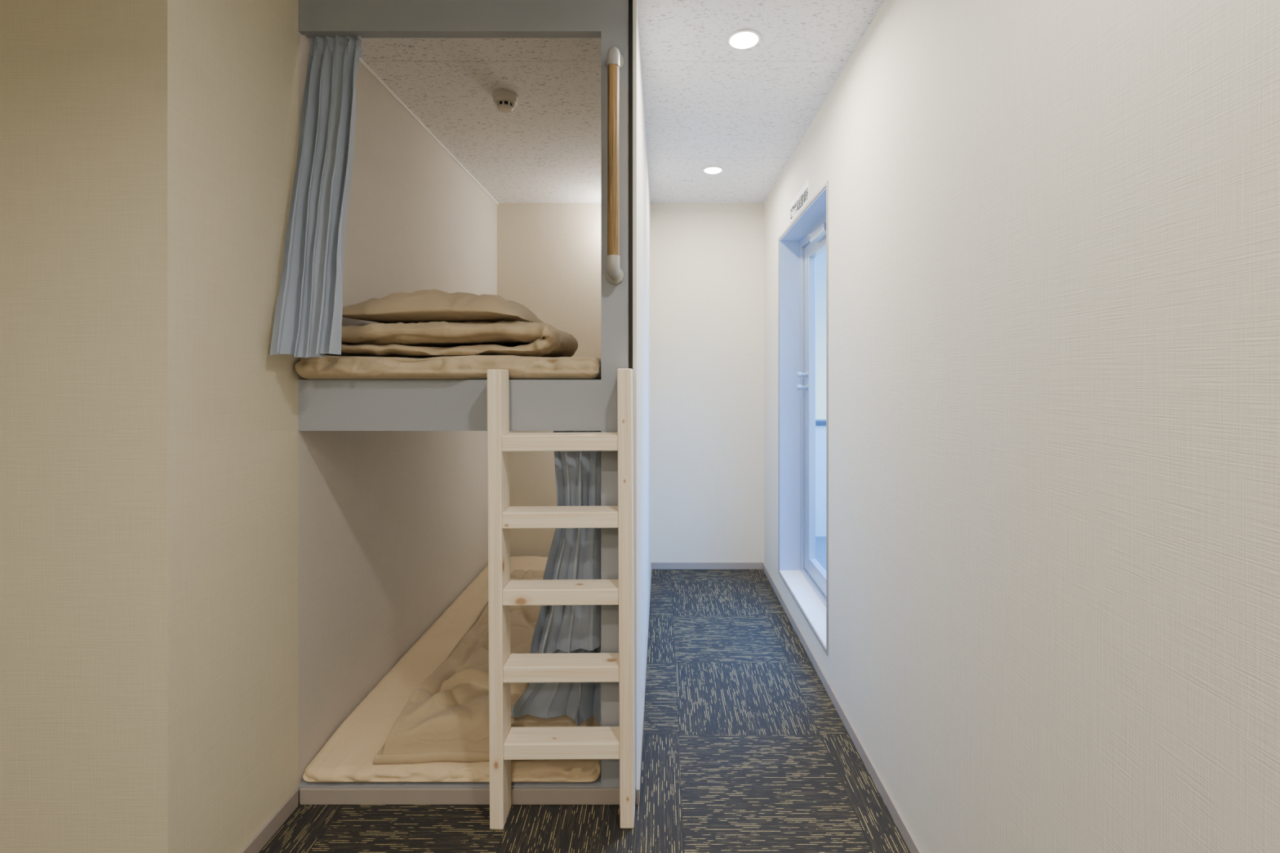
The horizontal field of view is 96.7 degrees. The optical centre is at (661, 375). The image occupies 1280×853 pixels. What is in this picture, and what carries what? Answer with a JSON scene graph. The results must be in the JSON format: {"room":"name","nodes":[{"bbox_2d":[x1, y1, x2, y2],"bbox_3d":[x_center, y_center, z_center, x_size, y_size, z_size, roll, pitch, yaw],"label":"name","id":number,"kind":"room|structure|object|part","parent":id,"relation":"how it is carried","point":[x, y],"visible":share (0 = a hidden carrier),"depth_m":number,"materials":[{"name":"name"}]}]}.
{"room":"dormitory","nodes":[
{"label":"dormitory","id":0,"kind":"room"},
{"bbox_2d":[0,0,297,852],"bbox_3d":[-1.890,0.070,1.466,1.620,2.400,0.447,0,0,0],"label":"wall","id":1,"kind":"structure","parent":0,"point":[148,148],"depth_m":1.24,"materials":[{"name":"beige paint"}]},
{"bbox_2d":[240,789,297,852],"bbox_3d":[-1.075,1.245,1.460,0.009,0.050,0.435,0,0,0],"label":"baseboard","id":2,"kind":"structure","parent":1,"relation":"attached to","point":[260,840],"depth_m":1.57,"materials":[{"name":"beige plastic"}]},
{"bbox_2d":[297,31,497,786],"bbox_3d":[-1.140,0.070,2.710,0.120,2.400,2.040,0,0,0],"label":"wall","id":3,"kind":"structure","parent":0,"point":[393,526],"depth_m":2.23,"materials":[{"name":"beige paint"}]},
{"bbox_2d":[359,57,498,204],"bbox_3d":[-1.075,-1.125,2.725,0.010,0.010,2.010,0,0,0],"label":"trim","id":4,"kind":"structure","parent":3,"relation":"attached to","point":[361,60],"depth_m":2.51,"materials":[{"name":"white plastic"}]},
{"bbox_2d":[258,568,910,852],"bbox_3d":[-1.015,1.320,1.015,3.370,0.100,5.430,0,0,0],"label":"floor","id":5,"kind":"structure","parent":0,"point":[746,748],"depth_m":1.81,"materials":[{"name":"carpet"}]},
{"bbox_2d":[297,0,651,804],"bbox_3d":[-0.573,0.070,2.705,1.014,2.400,2.049,0,0,0],"label":"bunk bed","id":6,"kind":"object","parent":5,"relation":"on","point":[323,405],"visible":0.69,"depth_m":1.69,"materials":[{"name":"grey wood"}]},
{"bbox_2d":[294,355,600,379],"bbox_3d":[-0.631,-0.025,2.649,0.894,0.073,2.007,0,0,0],"label":"mattress","id":7,"kind":"object","parent":6,"relation":"on","point":[469,366],"visible":0.8,"depth_m":1.67,"materials":[{"name":"fabric"}]},
{"bbox_2d":[341,320,577,357],"bbox_3d":[-0.686,-0.121,2.026,0.721,0.118,0.608,0,0,0],"label":"duvet","id":8,"kind":"object","parent":7,"relation":"on","point":[517,338],"visible":0.89,"depth_m":1.76,"materials":[{"name":"fabric"}]},
{"bbox_2d":[342,288,544,323],"bbox_3d":[-0.750,-0.235,2.000,0.630,0.108,0.430,0,0,3],"label":"pillow","id":9,"kind":"object","parent":8,"relation":"on","point":[434,304],"visible":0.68,"depth_m":1.82,"materials":[{"name":"fabric"}]},
{"bbox_3d":[-0.630,0.089,1.705,0.900,0.152,0.030,0,0,0],"label":"rail","id":10,"kind":"part","parent":6,"relation":"part of","materials":[{"name":"grey wood"}]},
{"bbox_3d":[-0.630,1.245,1.705,0.900,0.050,0.030,0,0,0],"label":"baseboard","id":11,"kind":"part","parent":6,"relation":"part of","materials":[{"name":"grey wood"}]},
{"bbox_2d":[302,555,600,782],"bbox_3d":[-0.631,1.185,2.666,0.894,0.067,1.970,0,0,0],"label":"mattress","id":12,"kind":"object","parent":6,"relation":"on","point":[348,755],"visible":0.27,"depth_m":1.82,"materials":[{"name":"beige fabric"}]},
{"bbox_2d":[373,569,600,764],"bbox_3d":[-0.537,1.094,2.481,0.683,0.158,1.538,0,0,0],"label":"duvet","id":13,"kind":"object","parent":12,"relation":"on","point":[446,718],"visible":0.34,"depth_m":1.84,"materials":[{"name":"fabric"}]},
{"bbox_2d":[304,34,600,37],"bbox_3d":[-0.631,-1.036,1.724,0.898,0.014,0.024,0,0,0],"label":"rail","id":14,"kind":"object","parent":6,"relation":"attached to","point":[306,35],"visible":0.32,"depth_m":1.72,"materials":[{"name":"grey metal"}]},
{"bbox_2d":[269,35,361,358],"bbox_3d":[-0.975,-0.537,1.627,0.186,0.978,0.224,0,0,0],"label":"curtain","id":15,"kind":"object","parent":14,"relation":"hanging from","point":[308,322],"visible":1,"depth_m":1.62,"materials":[{"name":"grey fabric"}]},
{"bbox_2d":[511,431,600,726],"bbox_3d":[-0.338,0.640,1.790,0.300,0.936,0.133,0,0,0],"label":"curtain","id":16,"kind":"object","parent":6,"relation":"hanging from","point":[575,553],"visible":0.62,"depth_m":1.76,"materials":[{"name":"grey fabric"}]},
{"bbox_2d":[511,645,600,726],"bbox_3d":[-0.339,0.640,1.819,0.302,0.936,0.076,0,0,0],"label":"drape","id":17,"kind":"object","parent":16,"relation":"hanging from","point":[580,701],"depth_m":1.82,"materials":[{"name":"grey fabric"}]},
{"bbox_2d":[530,431,600,653],"bbox_3d":[-0.296,0.521,1.760,0.217,0.698,0.075,0,0,0],"label":"drape","id":18,"kind":"object","parent":16,"relation":"hanging from","point":[575,553],"depth_m":1.76,"materials":[{"name":"grey fabric"}]},
{"bbox_3d":[-0.140,0.070,1.705,0.080,2.400,0.030,0,0,0],"label":"post","id":19,"kind":"part","parent":6,"relation":"part of","materials":[{"name":"grey wood"}]},
{"bbox_2d":[605,46,623,284],"bbox_3d":[-0.139,-0.614,1.651,0.054,0.689,0.076,0,0,0],"label":"grab rail","id":20,"kind":"object","parent":6,"relation":"attached to","point":[614,60],"visible":1,"depth_m":1.62,"materials":[{"name":"brown wood"}]},
{"bbox_3d":[-0.087,0.070,2.710,0.025,2.400,2.040,0,0,0],"label":"panel","id":21,"kind":"part","parent":6,"relation":"part of","materials":[{"name":"white wood"}]},
{"bbox_3d":[-0.070,1.248,2.701,0.009,0.045,2.040,0,0,0],"label":"baseboard","id":22,"kind":"part","parent":6,"relation":"part of","materials":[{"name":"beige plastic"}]},
{"bbox_2d":[487,368,635,829],"bbox_3d":[-0.284,0.626,1.635,0.404,1.288,0.088,0,0,0],"label":"ladder","id":23,"kind":"object","parent":5,"relation":"on","point":[507,743],"visible":1,"depth_m":1.59,"materials":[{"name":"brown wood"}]},
{"bbox_2d":[354,0,884,203],"bbox_3d":[-0.920,-1.180,1.065,3.560,0.100,5.530,0,0,0],"label":"ceiling","id":24,"kind":"structure","parent":0,"point":[708,101],"depth_m":2.29,"materials":[{"name":"white paint"}]},
{"bbox_2d":[492,88,518,112],"bbox_3d":[-0.630,-1.098,2.290,0.100,0.064,0.100,0,0,0],"label":"smoke detector","id":25,"kind":"object","parent":24,"relation":"attached to","point":[505,100],"visible":1,"depth_m":2.26,"materials":[{"name":"beige plastic"}]},
{"bbox_2d":[702,165,723,173],"bbox_3d":[0.281,-1.123,3.124,0.112,0.013,0.112,0,0,0],"label":"recessed light","id":26,"kind":"object","parent":24,"relation":"in","point":[713,169],"visible":1,"depth_m":3.10,"materials":[{"name":"white plastic"}]},
{"bbox_2d":[704,167,721,173],"bbox_3d":[0.281,-1.122,3.124,0.093,0.012,0.093,0,0,0],"label":"diffuser","id":27,"kind":"object","parent":26,"relation":"attached to","point":[707,170],"depth_m":3.11,"materials":[{"name":"white plastic"}]},
{"bbox_2d":[727,29,760,49],"bbox_3d":[0.276,-1.123,1.911,0.112,0.013,0.112,0,0,0],"label":"recessed light","id":28,"kind":"object","parent":24,"relation":"in","point":[742,39],"visible":1,"depth_m":1.90,"materials":[{"name":"white plastic"}]},
{"bbox_2d":[729,31,757,48],"bbox_3d":[0.276,-1.122,1.911,0.093,0.012,0.093,0,0,0],"label":"diffuser","id":29,"kind":"object","parent":28,"relation":"attached to","point":[737,39],"depth_m":1.90,"materials":[{"name":"white plastic"}]},
{"bbox_2d":[497,203,764,562],"bbox_3d":[-0.170,0.070,3.780,2.060,2.400,0.100,0,0,0],"label":"wall","id":30,"kind":"structure","parent":0,"point":[707,260],"depth_m":3.73,"materials":[{"name":"paint"}]},
{"bbox_2d":[651,562,762,569],"bbox_3d":[0.297,1.248,3.725,0.727,0.045,0.009,0,0,0],"label":"baseboard","id":31,"kind":"structure","parent":30,"relation":"attached to","point":[655,566],"depth_m":3.72,"materials":[{"name":"beige plastic"}]},
{"bbox_2d":[815,425,826,536],"bbox_3d":[1.435,0.780,4.250,1.130,0.820,0.100,0,0,0],"label":"wall","id":32,"kind":"structure","parent":0,"point":[820,430],"depth_m":4.20,"materials":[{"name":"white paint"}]},
{"bbox_2d":[815,419,826,425],"bbox_3d":[1.435,0.352,4.250,1.130,0.035,0.140,0,0,0],"label":"trim","id":33,"kind":"structure","parent":32,"relation":"on","point":[818,422],"depth_m":4.18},
{"bbox_2d":[815,536,826,570],"bbox_3d":[1.480,1.240,2.800,1.240,0.100,3.200,0,0,0],"label":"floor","id":34,"kind":"structure","parent":0,"point":[820,541],"depth_m":3.86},
{"bbox_2d":[764,0,1279,852],"bbox_3d":[0.765,0.070,1.015,0.190,2.400,5.430,0,0,0],"label":"wall","id":35,"kind":"structure","parent":0,"point":[1054,225],"depth_m":0.98,"materials":[{"name":"white paint"}]},
{"bbox_2d":[790,178,808,222],"bbox_3d":[0.668,-0.845,2.775,0.003,0.100,0.380,0,0,0],"label":"wall sign","id":36,"kind":"object","parent":35,"relation":"attached to","point":[801,199],"visible":1,"depth_m":2.75,"materials":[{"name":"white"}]},
{"bbox_2d":[779,186,826,648],"bbox_3d":[0.762,0.172,2.772,0.185,1.885,0.937,0,0,0],"label":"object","id":37,"kind":"structure","parent":35,"relation":"in","point":[805,240],"depth_m":3.19,"materials":[{"name":"white plastic"}]},
{"bbox_3d":[0.774,0.065,3.142,0.052,0.036,0.036,0,0,0],"label":"lock knob","id":38,"kind":"part","parent":37,"relation":"part of","materials":[{"name":"metal"}]},
{"bbox_3d":[0.774,-0.005,3.142,0.052,0.036,0.036,0,0,0],"label":"lock knob","id":39,"kind":"part","parent":37,"relation":"part of","materials":[{"name":"metal"}]},
{"bbox_3d":[0.735,1.112,2.772,0.130,0.006,0.925,0,0,0],"label":"sill","id":40,"kind":"part","parent":37,"relation":"part of","materials":[{"name":"white plastic"}]},
{"bbox_3d":[0.820,0.172,2.772,0.070,1.885,0.937,0,0,0],"label":"frame","id":41,"kind":"part","parent":37,"relation":"part of","materials":[{"name":"metal"}]},
{"bbox_2d":[777,180,828,656],"bbox_3d":[0.668,0.172,2.772,0.004,1.913,0.965,0,0,0],"label":"trim","id":42,"kind":"structure","parent":35,"relation":"attached to","point":[826,184],"depth_m":2.30,"materials":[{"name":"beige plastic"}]},
{"bbox_2d":[762,562,922,852],"bbox_3d":[0.665,1.248,1.015,0.009,0.045,5.430,0,0,0],"label":"baseboard","id":43,"kind":"structure","parent":35,"relation":"attached to","point":[913,847],"depth_m":1.95,"materials":[{"name":"beige plastic"}]}
]}

